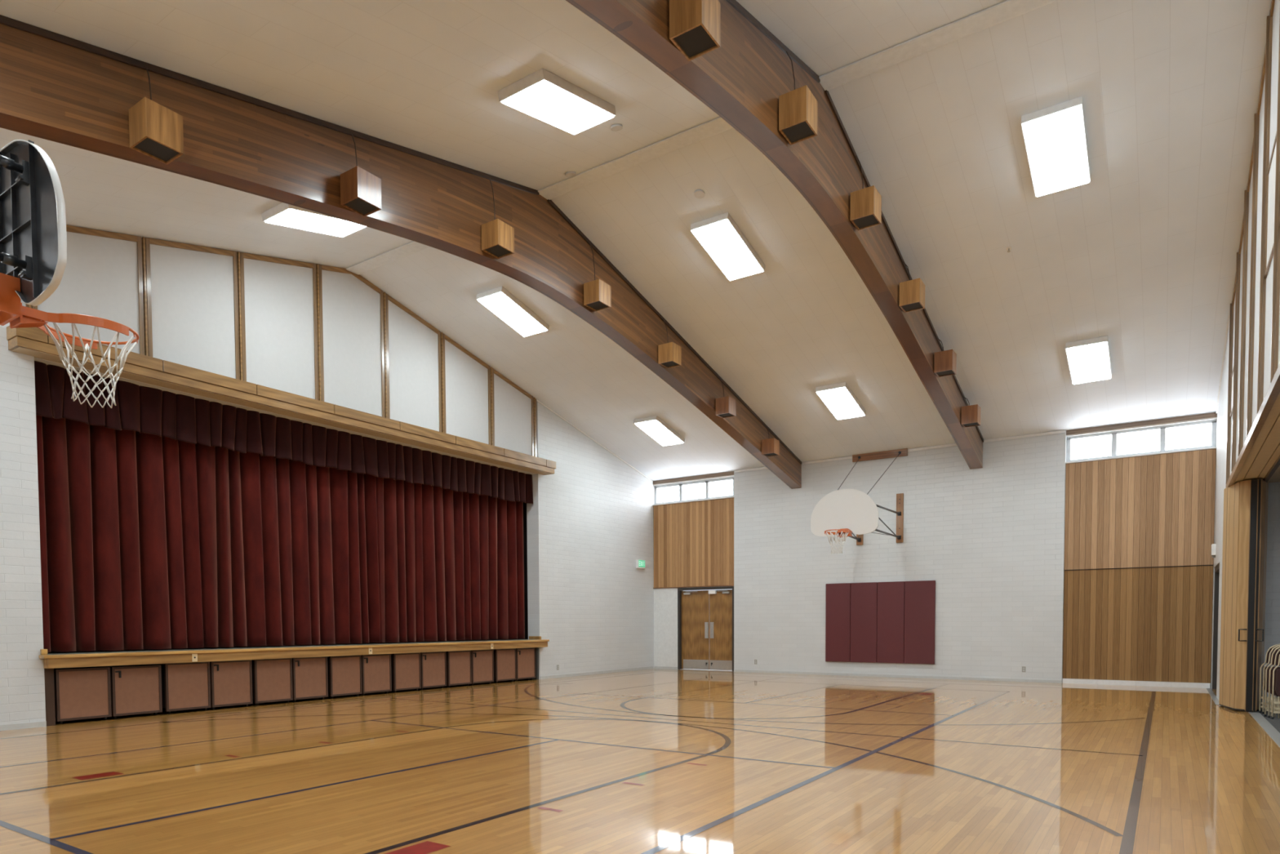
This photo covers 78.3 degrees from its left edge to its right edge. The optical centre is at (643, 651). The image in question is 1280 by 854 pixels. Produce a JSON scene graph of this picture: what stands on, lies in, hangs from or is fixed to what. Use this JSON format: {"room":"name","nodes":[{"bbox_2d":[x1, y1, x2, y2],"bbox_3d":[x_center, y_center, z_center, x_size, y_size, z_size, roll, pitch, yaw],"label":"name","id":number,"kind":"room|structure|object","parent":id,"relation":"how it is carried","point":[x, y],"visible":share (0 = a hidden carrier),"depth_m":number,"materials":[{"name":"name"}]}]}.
{"room":"sports hall","nodes":[
{"label":"sports hall","id":0,"kind":"room"},
{"bbox_2d":[0,298,654,724],"bbox_3d":[-5.193,-2.908,13.829,0.350,7.414,19.690,1,3,34],"label":"wall","id":1,"kind":"structure","parent":0,"point":[589,521],"depth_m":18.22,"materials":[{"name":"white brick"}]},
{"bbox_2d":[31,225,144,355],"bbox_3d":[-7.278,-4.821,10.308,0.046,1.718,1.286,1,3,34],"label":"wall panel","id":2,"kind":"object","parent":1,"relation":"attached to","point":[102,277],"visible":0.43,"depth_m":10.43,"materials":[{"name":"white paint"}]},
{"bbox_2d":[142,236,148,355],"bbox_3d":[-6.906,-4.845,10.864,0.070,1.720,0.024,1,3,34],"label":"trim","id":3,"kind":"structure","parent":1,"relation":"attached to","point":[144,261],"depth_m":10.84,"materials":[{"name":"brown wood"}]},
{"bbox_2d":[35,414,319,652],"bbox_3d":[-6.819,-1.895,11.889,0.292,3.692,4.195,1,3,34],"label":"stage curtain","id":4,"kind":"object","parent":1,"relation":"hanging from","point":[148,540],"visible":0.8,"depth_m":11.57,"materials":[{"name":"red fabric"}]},
{"bbox_2d":[145,237,239,379],"bbox_3d":[-6.538,-5.022,11.416,0.046,2.030,1.286,1,3,34],"label":"wall panel","id":5,"kind":"object","parent":1,"relation":"attached to","point":[192,290],"visible":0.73,"depth_m":11.40,"materials":[{"name":"white paint"}]},
{"bbox_2d":[236,251,242,380],"bbox_3d":[-6.166,-5.045,11.972,0.070,2.032,0.024,1,3,34],"label":"trim","id":6,"kind":"structure","parent":1,"relation":"attached to","point":[237,252],"depth_m":11.95,"materials":[{"name":"brown wood"}]},
{"bbox_2d":[240,252,318,399],"bbox_3d":[-5.798,-5.223,12.524,0.046,2.343,1.286,1,3,34],"label":"wall panel","id":7,"kind":"object","parent":1,"relation":"attached to","point":[278,295],"visible":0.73,"depth_m":12.52,"materials":[{"name":"white paint"}]},
{"bbox_2d":[6,325,555,475],"bbox_3d":[-4.975,-3.984,13.735,0.520,0.280,10.018,1,3,34],"label":"header","id":8,"kind":"object","parent":1,"relation":"attached to","point":[32,341],"visible":0.94,"depth_m":12.13,"materials":[{"name":"brown wood"}]},
{"bbox_2d":[34,360,533,503],"bbox_3d":[-5.154,-3.502,13.896,0.137,0.693,9.495,1,3,34],"label":"valance","id":9,"kind":"object","parent":1,"relation":"hanging from","point":[141,409],"visible":0.98,"depth_m":12.39,"materials":[{"name":"red fabric"}]},
{"bbox_2d":[315,263,321,400],"bbox_3d":[-5.426,-5.246,13.080,0.070,2.345,0.024,1,3,34],"label":"trim","id":10,"kind":"structure","parent":1,"relation":"attached to","point":[317,264],"depth_m":13.06,"materials":[{"name":"brown wood"}]},
{"bbox_2d":[0,666,653,730],"bbox_3d":[-5.028,0.765,13.865,0.012,0.070,19.090,1,3,34],"label":"baseboard","id":11,"kind":"structure","parent":1,"relation":"attached to","point":[43,723],"depth_m":18.12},
{"bbox_2d":[318,264,385,417],"bbox_3d":[-5.058,-5.349,13.635,0.046,2.506,1.286,1,3,34],"label":"wall panel","id":12,"kind":"object","parent":1,"relation":"attached to","point":[351,307],"visible":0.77,"depth_m":13.61,"materials":[{"name":"white paint"}]},
{"bbox_2d":[382,292,387,417],"bbox_3d":[-4.685,-5.291,14.194,0.070,2.347,0.024,1,3,34],"label":"trim","id":13,"kind":"structure","parent":1,"relation":"attached to","point":[384,293],"depth_m":14.17,"materials":[{"name":"brown wood"}]},
{"bbox_2d":[385,293,442,431],"bbox_3d":[-4.317,-5.313,14.752,0.046,2.345,1.286,1,3,34],"label":"wall panel","id":14,"kind":"object","parent":1,"relation":"attached to","point":[413,345],"visible":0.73,"depth_m":14.72,"materials":[{"name":"white paint"}]},
{"bbox_2d":[316,466,524,644],"bbox_3d":[-4.201,-2.053,15.825,0.310,3.692,5.246,1,3,34],"label":"stage curtain","id":15,"kind":"object","parent":1,"relation":"hanging from","point":[399,560],"visible":0.83,"depth_m":15.31,"materials":[{"name":"red fabric"}]},
{"bbox_2d":[442,333,491,444],"bbox_3d":[-3.575,-5.201,15.872,0.046,2.032,1.286,1,3,34],"label":"wall panel","id":16,"kind":"object","parent":1,"relation":"attached to","point":[466,377],"visible":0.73,"depth_m":15.84,"materials":[{"name":"white paint"}]},
{"bbox_2d":[492,368,533,455],"bbox_3d":[-2.834,-5.089,16.991,0.046,1.720,1.286,1,3,34],"label":"wall panel","id":17,"kind":"object","parent":1,"relation":"attached to","point":[513,407],"visible":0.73,"depth_m":16.96,"materials":[{"name":"paint"}]},
{"bbox_2d":[346,0,1058,275],"bbox_3d":[0.178,-6.455,10.114,12.545,0.022,0.260,1,3,34],"label":"trim","id":18,"kind":"structure","parent":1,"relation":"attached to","point":[1007,10],"depth_m":8.81,"materials":[{"name":"beige paint"}]},
{"bbox_2d":[513,502,528,639],"bbox_3d":[-3.260,-1.988,18.666,1.750,5.200,0.100,1,3,34],"label":"wall","id":19,"kind":"structure","parent":0,"point":[525,525],"depth_m":18.27,"materials":[{"name":"paint"}]},
{"bbox_2d":[0,0,1271,480],"bbox_3d":[0.253,-5.431,10.106,13.355,2.458,19.690,1,3,34],"label":"ceiling","id":20,"kind":"structure","parent":0,"point":[1141,255],"depth_m":10.27,"materials":[{"name":"paint"}]},
{"bbox_2d":[261,202,365,237],"bbox_3d":[-4.548,-5.996,10.917,0.610,0.392,1.259,1,3,34],"label":"ceiling light","id":21,"kind":"object","parent":20,"relation":"attached to","point":[282,214],"visible":0.71,"depth_m":10.74,"materials":[{"name":"white plastic"}]},
{"bbox_2d":[0,14,801,488],"bbox_3d":[-1.542,-5.112,11.313,0.297,2.847,19.090,1,3,34],"label":"roof beam","id":22,"kind":"structure","parent":20,"relation":"attached to","point":[55,87],"depth_m":8.40,"materials":[{"name":"brown wood"}]},
{"bbox_2d":[128,68,183,164],"bbox_3d":[-4.220,-4.700,6.783,0.305,0.743,0.304,1,3,34],"label":"speaker box","id":23,"kind":"object","parent":22,"relation":"attached to","point":[155,130],"visible":1,"depth_m":6.71,"materials":[{"name":"brown wood"}]},
{"bbox_2d":[134,137,179,161],"bbox_3d":[-4.212,-4.351,6.792,0.259,0.016,0.272,1,3,34],"label":"grille","id":24,"kind":"object","parent":23,"relation":"attached to","point":[161,149],"depth_m":6.78,"materials":[{"name":"black fabric"}]},
{"bbox_2d":[340,133,381,217],"bbox_3d":[-3.070,-5.219,8.497,0.305,0.813,0.304,1,3,34],"label":"speaker box","id":25,"kind":"object","parent":22,"relation":"attached to","point":[360,189],"visible":1,"depth_m":8.42,"materials":[{"name":"brown wood"}]},
{"bbox_2d":[344,197,377,214],"bbox_3d":[-3.063,-4.834,8.508,0.259,0.016,0.272,1,3,34],"label":"grille","id":26,"kind":"object","parent":25,"relation":"attached to","point":[361,206],"depth_m":8.50,"materials":[{"name":"black fabric"}]},
{"bbox_2d":[481,178,514,258],"bbox_3d":[-1.910,-5.698,10.230,0.305,0.973,0.304,1,3,34],"label":"speaker box","id":27,"kind":"object","parent":22,"relation":"attached to","point":[497,236],"visible":1,"depth_m":10.15,"materials":[{"name":"brown wood"}]},
{"bbox_2d":[485,244,511,257],"bbox_3d":[-1.902,-5.234,10.243,0.259,0.016,0.272,1,3,34],"label":"grille","id":28,"kind":"object","parent":27,"relation":"attached to","point":[495,251],"depth_m":10.23,"materials":[{"name":"black fabric"}]},
{"bbox_2d":[583,244,611,311],"bbox_3d":[-0.720,-5.774,12.019,0.305,0.973,0.304,1,3,34],"label":"speaker box","id":29,"kind":"object","parent":22,"relation":"attached to","point":[597,293],"visible":1,"depth_m":11.94,"materials":[{"name":"brown wood"}]},
{"bbox_2d":[657,320,681,368],"bbox_3d":[0.449,-5.439,13.790,0.305,0.801,0.304,1,3,34],"label":"speaker box","id":30,"kind":"object","parent":22,"relation":"attached to","point":[669,354],"visible":1,"depth_m":13.70,"materials":[{"name":"brown wood"}]},
{"bbox_2d":[715,379,735,417],"bbox_3d":[1.613,-5.047,15.555,0.305,0.746,0.304,1,3,34],"label":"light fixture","id":31,"kind":"object","parent":22,"relation":"attached to","point":[725,406],"visible":1,"depth_m":15.46,"materials":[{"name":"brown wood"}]},
{"bbox_2d":[761,425,779,456],"bbox_3d":[2.788,-4.668,17.336,0.305,0.656,0.304,1,3,34],"label":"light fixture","id":32,"kind":"object","parent":22,"relation":"attached to","point":[770,446],"visible":1,"depth_m":17.24,"materials":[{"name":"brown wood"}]},
{"bbox_2d":[475,286,549,337],"bbox_3d":[-2.358,-6.121,14.210,0.610,0.392,1.259,1,3,34],"label":"ceiling light","id":33,"kind":"object","parent":20,"relation":"attached to","point":[499,300],"visible":1,"depth_m":14.09,"materials":[{"name":"white plastic"}]},
{"bbox_2d":[497,68,616,134],"bbox_3d":[-0.917,-5.921,8.505,0.610,0.392,1.259,1,3,34],"label":"ceiling light","id":34,"kind":"object","parent":20,"relation":"attached to","point":[542,95],"visible":1,"depth_m":8.35,"materials":[{"name":"white plastic"}]},
{"bbox_2d":[633,415,684,445],"bbox_3d":[0.369,-5.137,18.347,0.610,0.392,1.259,1,3,34],"label":"ceiling light","id":35,"kind":"object","parent":20,"relation":"attached to","point":[655,427],"visible":1,"depth_m":18.20,"materials":[{"name":"white plastic"}]},
{"bbox_2d":[689,212,764,280],"bbox_3d":[1.273,-6.045,11.798,0.610,0.392,1.259,1,3,34],"label":"ceiling light","id":36,"kind":"object","parent":20,"relation":"attached to","point":[720,236],"visible":1,"depth_m":11.68,"materials":[{"name":"white plastic"}]},
{"bbox_2d":[565,0,983,469],"bbox_3d":[1.911,-5.053,9.019,0.297,2.822,19.090,1,3,34],"label":"roof beam","id":37,"kind":"structure","parent":20,"relation":"attached to","point":[743,80],"depth_m":8.41,"materials":[{"name":"brown wood"}]},
{"bbox_2d":[669,0,720,61],"bbox_3d":[0.399,-5.197,6.227,0.305,0.731,0.304,1,3,34],"label":"speaker box","id":38,"kind":"object","parent":37,"relation":"attached to","point":[695,25],"visible":1,"depth_m":6.17,"materials":[{"name":"brown wood"}]},
{"bbox_2d":[673,25,716,57],"bbox_3d":[0.406,-4.854,6.236,0.259,0.016,0.272,1,3,34],"label":"grille","id":39,"kind":"object","parent":38,"relation":"attached to","point":[692,41],"depth_m":6.22,"materials":[{"name":"black fabric"}]},
{"bbox_2d":[778,50,817,145],"bbox_3d":[1.560,-5.691,7.959,0.305,0.860,0.304,1,3,34],"label":"speaker box","id":40,"kind":"object","parent":37,"relation":"attached to","point":[797,108],"visible":1,"depth_m":7.88,"materials":[{"name":"brown wood"}]},
{"bbox_2d":[782,121,814,142],"bbox_3d":[1.567,-5.283,7.970,0.259,0.016,0.272,1,3,34],"label":"grille","id":41,"kind":"object","parent":40,"relation":"attached to","point":[793,131],"depth_m":7.96,"materials":[{"name":"black fabric"}]},
{"bbox_2d":[849,155,881,230],"bbox_3d":[2.750,-5.758,9.748,0.305,0.851,0.304,1,3,34],"label":"speaker box","id":42,"kind":"object","parent":37,"relation":"attached to","point":[865,203],"visible":1,"depth_m":9.66,"materials":[{"name":"brown wood"}]},
{"bbox_2d":[853,214,878,228],"bbox_3d":[2.757,-5.355,9.760,0.259,0.016,0.272,1,3,34],"label":"grille","id":43,"kind":"object","parent":42,"relation":"attached to","point":[860,221],"depth_m":9.76,"materials":[{"name":"black fabric"}]},
{"bbox_2d":[899,262,924,312],"bbox_3d":[3.941,-5.410,11.553,0.305,0.690,0.304,1,3,34],"label":"speaker box","id":44,"kind":"object","parent":37,"relation":"attached to","point":[912,292],"visible":1,"depth_m":11.46,"materials":[{"name":"brown wood"}]},
{"bbox_2d":[933,337,956,377],"bbox_3d":[5.105,-5.025,13.318,0.305,0.620,0.304,1,3,34],"label":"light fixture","id":45,"kind":"object","parent":37,"relation":"attached to","point":[944,362],"visible":1,"depth_m":13.22,"materials":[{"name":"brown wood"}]},
{"bbox_2d":[960,396,980,427],"bbox_3d":[6.280,-4.633,15.100,0.305,0.556,0.304,1,3,34],"label":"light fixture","id":46,"kind":"object","parent":37,"relation":"attached to","point":[971,415],"visible":1,"depth_m":14.99,"materials":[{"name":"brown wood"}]},
{"bbox_2d":[815,382,866,419],"bbox_3d":[4.001,-5.061,15.936,0.610,0.392,1.259,1,3,34],"label":"ceiling light","id":47,"kind":"object","parent":20,"relation":"attached to","point":[839,398],"visible":1,"depth_m":15.80,"materials":[{"name":"white plastic"}]},
{"bbox_2d":[1021,96,1090,197],"bbox_3d":[4.930,-5.970,9.370,0.610,0.392,1.259,1,3,34],"label":"ceiling light","id":48,"kind":"object","parent":20,"relation":"attached to","point":[1055,136],"visible":1,"depth_m":9.25,"materials":[{"name":"white plastic"}]},
{"bbox_2d":[1065,335,1111,384],"bbox_3d":[7.657,-4.986,13.507,0.610,0.392,1.259,1,3,34],"label":"ceiling light","id":49,"kind":"object","parent":20,"relation":"attached to","point":[1089,359],"visible":1,"depth_m":13.37,"materials":[{"name":"white plastic"}]},
{"bbox_2d":[0,668,1279,853],"bbox_3d":[-0.647,0.990,10.961,15.130,0.202,19.690,1,3,34],"label":"floor","id":50,"kind":"structure","parent":0,"point":[652,761],"depth_m":6.74,"materials":[{"name":"brown wood"}]},
{"bbox_2d":[53,664,162,724],"bbox_3d":[-7.714,0.559,10.981,1.222,0.712,1.270,1,3,34],"label":"storage cart","id":51,"kind":"object","parent":50,"relation":"on","point":[94,691],"visible":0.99,"depth_m":10.61,"materials":[{"name":"brown wood"}]},
{"bbox_2d":[129,659,253,713],"bbox_3d":[-6.978,0.503,12.087,1.222,0.736,1.270,1,3,34],"label":"storage cart","id":52,"kind":"object","parent":50,"relation":"on","point":[188,685],"visible":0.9,"depth_m":11.70,"materials":[{"name":"brown wood"}]},
{"bbox_2d":[251,656,328,705],"bbox_3d":[-6.244,0.457,13.190,1.222,0.740,1.280,1,3,34],"label":"storage cart","id":53,"kind":"object","parent":50,"relation":"on","point":[281,679],"visible":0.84,"depth_m":12.81,"materials":[{"name":"wood"}]},
{"bbox_2d":[39,635,549,725],"bbox_3d":[-5.762,0.286,14.487,2.245,0.984,9.675,1,3,34],"label":"stage platform","id":54,"kind":"object","parent":50,"relation":"on","point":[51,660],"visible":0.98,"depth_m":12.05,"materials":[{"name":"brown wood"}]},
{"bbox_2d":[327,653,391,698],"bbox_3d":[-5.508,0.417,14.297,1.222,0.732,1.260,1,3,34],"label":"storage cart","id":55,"kind":"object","parent":50,"relation":"on","point":[357,674],"visible":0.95,"depth_m":13.92,"materials":[{"name":"wood"}]},
{"bbox_2d":[391,651,446,692],"bbox_3d":[-4.772,0.372,15.404,1.222,0.732,1.260,1,3,34],"label":"storage cart","id":56,"kind":"object","parent":50,"relation":"on","point":[414,670],"visible":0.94,"depth_m":15.02,"materials":[{"name":"wood"}]},
{"bbox_2d":[446,648,493,687],"bbox_3d":[-4.042,0.329,16.502,1.222,0.732,1.260,1,3,34],"label":"storage cart","id":57,"kind":"object","parent":50,"relation":"on","point":[470,667],"visible":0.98,"depth_m":16.13,"materials":[{"name":"wood"}]},
{"bbox_2d":[493,647,535,683],"bbox_3d":[-3.303,0.284,17.613,1.222,0.732,1.250,1,3,34],"label":"storage cart","id":58,"kind":"object","parent":50,"relation":"on","point":[509,664],"visible":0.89,"depth_m":17.24,"materials":[{"name":"wood"}]},
{"bbox_2d":[1218,479,1258,711],"bbox_3d":[8.612,-0.792,11.438,0.190,3.226,1.054,1,2,21],"label":"door","id":59,"kind":"structure","parent":50,"relation":"on","point":[1240,522],"depth_m":11.10,"materials":[{"name":"wood"}]},
{"bbox_2d":[1248,711,1279,746],"bbox_3d":[5.742,1.043,6.798,0.120,0.054,12.050,1,3,34],"label":"trim","id":60,"kind":"structure","parent":50,"relation":"on","point":[1272,731],"depth_m":9.45,"materials":[{"name":"metal"}]},
{"bbox_2d":[653,587,677,666],"bbox_3d":[0.557,-0.629,21.805,1.082,2.220,0.300,1,3,34],"label":"wall","id":61,"kind":"structure","parent":0,"point":[665,600],"depth_m":21.59,"materials":[{"name":"white paint"}]},
{"bbox_2d":[677,586,733,671],"bbox_3d":[1.677,-0.603,20.953,1.723,2.218,0.180,1,3,34],"label":"door","id":62,"kind":"structure","parent":61,"relation":"in","point":[705,617],"depth_m":20.98,"materials":[{"name":"wood"}]},
{"bbox_2d":[733,430,1066,679],"bbox_3d":[5.577,-2.036,18.381,7.565,5.246,0.350,1,3,34],"label":"wall","id":63,"kind":"structure","parent":0,"point":[990,538],"depth_m":17.54,"materials":[{"name":"white brick"}]},
{"bbox_2d":[653,471,733,484],"bbox_3d":[1.338,-4.649,21.023,2.510,0.126,0.170,1,3,34],"label":"trim","id":64,"kind":"structure","parent":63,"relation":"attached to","point":[725,473],"depth_m":20.92,"materials":[{"name":"brown wood"}]},
{"bbox_2d":[825,582,850,662],"bbox_3d":[4.647,-0.690,18.809,0.607,1.872,0.054,1,3,34],"label":"pad","id":65,"kind":"object","parent":63,"relation":"attached to","point":[837,606],"visible":1,"depth_m":18.78,"materials":[{"name":"red plastic"}]},
{"bbox_2d":[810,448,907,554],"bbox_3d":[4.581,-3.250,16.610,1.374,2.588,3.684,1,2,31],"label":"basketball hoop","id":66,"kind":"object","parent":63,"relation":"attached to","point":[840,513],"visible":1,"depth_m":15.65,"materials":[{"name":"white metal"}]},
{"bbox_2d":[850,582,877,662],"bbox_3d":[5.166,-0.679,18.464,0.628,1.872,0.054,1,3,34],"label":"pad","id":67,"kind":"object","parent":63,"relation":"attached to","point":[864,596],"visible":1,"depth_m":18.43,"materials":[{"name":"red plastic"}]},
{"bbox_2d":[876,581,904,662],"bbox_3d":[5.690,-0.668,18.116,0.617,1.872,0.054,1,3,34],"label":"pad","id":68,"kind":"object","parent":63,"relation":"attached to","point":[891,595],"visible":1,"depth_m":18.09,"materials":[{"name":"red plastic"}]},
{"bbox_2d":[734,430,1065,472],"bbox_3d":[5.466,-4.561,18.131,7.530,0.051,0.020,1,3,34],"label":"trim","id":69,"kind":"structure","parent":63,"relation":"attached to","point":[1059,431],"depth_m":17.42,"materials":[{"name":"white paint"}]},
{"bbox_2d":[903,580,935,663],"bbox_3d":[6.231,-0.657,17.757,0.671,1.872,0.054,1,3,34],"label":"pad","id":70,"kind":"object","parent":63,"relation":"attached to","point":[919,595],"visible":1,"depth_m":17.73,"materials":[{"name":"red plastic"}]},
{"bbox_2d":[653,666,1210,688],"bbox_3d":[5.500,0.543,18.354,12.551,0.095,0.072,1,3,34],"label":"baseboard","id":71,"kind":"structure","parent":63,"relation":"attached to","point":[655,667],"depth_m":16.47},
{"bbox_2d":[1065,446,1216,463],"bbox_3d":[9.720,-3.840,15.463,2.497,0.025,0.200,1,3,34],"label":"trim","id":72,"kind":"structure","parent":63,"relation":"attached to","point":[1214,447],"depth_m":15.34,"materials":[{"name":"white paint"}]},
{"bbox_2d":[1066,417,1217,436],"bbox_3d":[9.735,-4.400,15.467,2.497,0.025,0.140,1,3,34],"label":"trim","id":73,"kind":"structure","parent":63,"relation":"attached to","point":[1213,418],"depth_m":15.38,"materials":[{"name":"white paint"}]},
{"bbox_2d":[1066,412,1217,435],"bbox_3d":[9.726,-4.475,15.452,2.497,0.126,0.170,1,3,34],"label":"trim","id":74,"kind":"structure","parent":63,"relation":"attached to","point":[1211,415],"depth_m":15.34,"materials":[{"name":"brown wood"}]},
{"bbox_2d":[1210,323,1229,699],"bbox_3d":[5.595,-1.990,6.691,0.400,6.024,19.690,1,3,34],"label":"wall","id":75,"kind":"structure","parent":0,"point":[1222,412],"depth_m":13.12,"materials":[{"name":"white brick"}]},
{"bbox_2d":[1212,563,1219,688],"bbox_3d":[10.231,-0.395,13.892,0.190,2.256,1.820,1,3,34],"label":"door","id":76,"kind":"structure","parent":75,"relation":"in","point":[1217,567],"depth_m":14.63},
{"bbox_2d":[1226,363,1279,487],"bbox_3d":[5.491,-2.268,6.851,0.060,0.090,12.080,1,3,34],"label":"trim","id":77,"kind":"structure","parent":75,"relation":"attached to","point":[1273,390],"depth_m":7.88,"materials":[{"name":"brown wood"}]},
{"bbox_2d":[1257,708,1279,732],"bbox_3d":[8.104,1.185,4.783,6.050,0.200,13.300,1,3,34],"label":"floor","id":78,"kind":"structure","parent":0,"point":[1275,722],"depth_m":10.09,"materials":[{"name":"grey carpet"}]},
{"bbox_2d":[1253,478,1268,711],"bbox_3d":[8.827,-0.787,11.278,0.156,3.226,0.969,2,3,40],"label":"wall","id":79,"kind":"structure","parent":78,"relation":"on","point":[1263,495],"depth_m":10.96,"materials":[{"name":"paint"}]},
{"bbox_2d":[1263,646,1279,716],"bbox_3d":[8.499,0.394,10.369,0.477,0.961,0.068,1,3,34],"label":"folding chair","id":80,"kind":"object","parent":78,"relation":"on","point":[1273,659],"visible":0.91,"depth_m":10.46,"materials":[{"name":"beige metal"}]},
{"bbox_2d":[1267,648,1279,717],"bbox_3d":[8.443,0.399,10.239,0.477,0.961,0.068,1,3,34],"label":"folding chair","id":81,"kind":"object","parent":78,"relation":"on","point":[1277,656],"visible":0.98,"depth_m":10.34,"materials":[{"name":"beige metal"}]},
{"bbox_2d":[1271,654,1279,719],"bbox_3d":[8.386,0.404,10.108,0.477,0.961,0.068,1,3,34],"label":"folding chair","id":82,"kind":"object","parent":78,"relation":"on","point":[1277,675],"visible":1,"depth_m":10.21,"materials":[{"name":"beige metal"}]},
{"bbox_2d":[1263,481,1279,705],"bbox_3d":[11.801,-0.935,10.260,6.025,3.600,0.150,1,3,34],"label":"wall","id":83,"kind":"structure","parent":0,"point":[1272,631],"depth_m":11.75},
{"bbox_3d":[1.324,-3.234,21.317,2.810,3.016,0.090,1,3,34],"label":"wall","id":84,"kind":"structure","parent":0,"visible":0},
{"bbox_2d":[653,497,733,587],"bbox_3d":[1.366,-2.873,21.108,2.493,2.250,0.225,1,3,34],"label":"cladding","id":85,"kind":"object","parent":84,"relation":"attached to","point":[694,541],"visible":0.79,"depth_m":20.99,"materials":[{"name":"brown wood"}]},
{"bbox_2d":[654,475,733,504],"bbox_3d":[1.374,-4.301,21.088,2.510,0.545,0.145,1,3,34],"label":"window","id":86,"kind":"structure","parent":84,"relation":"in","point":[719,487],"depth_m":21.09,"materials":[{"name":"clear glass"}]},
{"bbox_3d":[10.007,-1.945,15.595,2.900,5.236,0.090,1,3,34],"label":"wall","id":87,"kind":"structure","parent":0,"visible":0},
{"bbox_2d":[1062,565,1213,683],"bbox_3d":[9.760,-0.534,15.629,2.490,2.221,0.210,1,3,34],"label":"cladding","id":88,"kind":"object","parent":87,"relation":"attached to","point":[1150,624],"visible":1,"depth_m":15.49,"materials":[{"name":"brown wood"}]},
{"bbox_2d":[1064,448,1216,569],"bbox_3d":[9.745,-2.742,15.536,2.490,2.165,0.235,1,3,34],"label":"cladding","id":89,"kind":"object","parent":87,"relation":"attached to","point":[1153,510],"visible":0.86,"depth_m":15.39,"materials":[{"name":"brown wood"}]},
{"bbox_2d":[1066,418,1217,462],"bbox_3d":[9.762,-4.127,15.517,2.497,0.545,0.145,1,3,34],"label":"window","id":90,"kind":"structure","parent":87,"relation":"in","point":[1197,434],"depth_m":15.48,"materials":[{"name":"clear glass"}]},
{"bbox_3d":[-5.182,-1.390,2.202,7.565,5.246,0.350,1,3,34],"label":"wall","id":91,"kind":"structure","parent":0,"visible":0},
{"bbox_2d":[0,139,139,408],"bbox_3d":[-4.046,-2.728,3.521,1.394,2.588,3.190,1,3,34],"label":"basketball hoop","id":92,"kind":"object","parent":91,"relation":"attached to","point":[33,237],"visible":1,"depth_m":4.24,"materials":[{"name":"orange metal"}]},
{"bbox_3d":[5.650,-4.351,6.663,0.360,4.084,12.080,1,3,34],"label":"wall","id":93,"kind":"structure","parent":0,"visible":0},
{"bbox_2d":[1226,303,1231,483],"bbox_3d":[8.761,-3.844,11.739,0.055,2.668,0.028,1,3,34],"label":"trim","id":94,"kind":"structure","parent":93,"relation":"attached to","point":[1230,314],"depth_m":11.74,"materials":[{"name":"brown wood"}]},
{"bbox_2d":[1227,275,1235,479],"bbox_3d":[8.437,-3.970,11.220,0.046,2.941,1.175,1,3,34],"label":"wall panel","id":95,"kind":"object","parent":93,"relation":"attached to","point":[1233,319],"visible":0.48,"depth_m":11.63,"materials":[{"name":"paint"}]},
{"bbox_2d":[1231,252,1238,471],"bbox_3d":[8.088,-3.945,10.723,0.055,2.952,0.028,1,3,34],"label":"trim","id":96,"kind":"structure","parent":93,"relation":"attached to","point":[1237,263],"depth_m":10.72,"materials":[{"name":"brown wood"}]},
{"bbox_2d":[1233,213,1244,466],"bbox_3d":[7.764,-4.071,10.204,0.046,3.224,1.175,1,3,34],"label":"wall panel","id":97,"kind":"object","parent":93,"relation":"attached to","point":[1241,245],"visible":0.48,"depth_m":10.61,"materials":[{"name":"paint"}]},
{"bbox_2d":[1238,190,1246,455],"bbox_3d":[7.415,-4.046,9.706,0.055,3.235,0.028,1,3,34],"label":"trim","id":98,"kind":"structure","parent":93,"relation":"attached to","point":[1245,191],"depth_m":9.71,"materials":[{"name":"brown wood"}]},
{"bbox_2d":[1240,137,1253,452],"bbox_3d":[7.091,-4.172,9.187,0.046,3.508,1.175,1,3,34],"label":"wall panel","id":99,"kind":"object","parent":93,"relation":"attached to","point":[1249,188],"visible":0.43,"depth_m":9.56,"materials":[{"name":"paint"}]},
{"bbox_2d":[1246,113,1256,437],"bbox_3d":[6.742,-4.148,8.690,0.055,3.519,0.028,1,3,34],"label":"trim","id":100,"kind":"structure","parent":93,"relation":"attached to","point":[1255,114],"depth_m":8.69,"materials":[{"name":"brown wood"}]},
{"bbox_2d":[1234,392,1279,484],"bbox_3d":[5.650,-2.275,6.745,0.320,0.070,12.080,1,3,34],"label":"trim","id":101,"kind":"structure","parent":93,"relation":"attached to","point":[1268,454],"depth_m":9.16,"materials":[{"name":"wood"}]},
{"bbox_2d":[1248,44,1266,431],"bbox_3d":[6.418,-4.274,8.171,0.046,3.792,1.175,1,3,34],"label":"wall panel","id":102,"kind":"object","parent":93,"relation":"attached to","point":[1260,108],"visible":0.46,"depth_m":8.50,"materials":[{"name":"paint"}]},
{"bbox_2d":[1257,15,1269,413],"bbox_3d":[6.069,-4.249,7.673,0.055,3.802,0.028,1,3,34],"label":"trim","id":103,"kind":"structure","parent":93,"relation":"attached to","point":[1268,16],"depth_m":7.67,"materials":[{"name":"brown wood"}]},
{"bbox_2d":[1259,0,1279,408],"bbox_3d":[5.745,-4.370,7.154,0.046,4.066,1.175,1,3,34],"label":"wall panel","id":104,"kind":"object","parent":93,"relation":"attached to","point":[1274,13],"visible":0.62,"depth_m":7.45,"materials":[{"name":"white paint"}]},
{"bbox_2d":[1270,16,1279,382],"bbox_3d":[5.396,-4.336,6.657,0.055,4.058,0.028,1,3,34],"label":"trim","id":105,"kind":"structure","parent":93,"relation":"attached to","point":[1278,81],"depth_m":6.68,"materials":[{"name":"brown wood"}]},
{"bbox_2d":[1273,145,1279,376],"bbox_3d":[5.072,-4.321,6.144,0.046,4.047,1.175,1,3,34],"label":"wall panel","id":106,"kind":"object","parent":93,"relation":"attached to","point":[1277,339],"visible":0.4,"depth_m":6.65,"materials":[{"name":"paint"}]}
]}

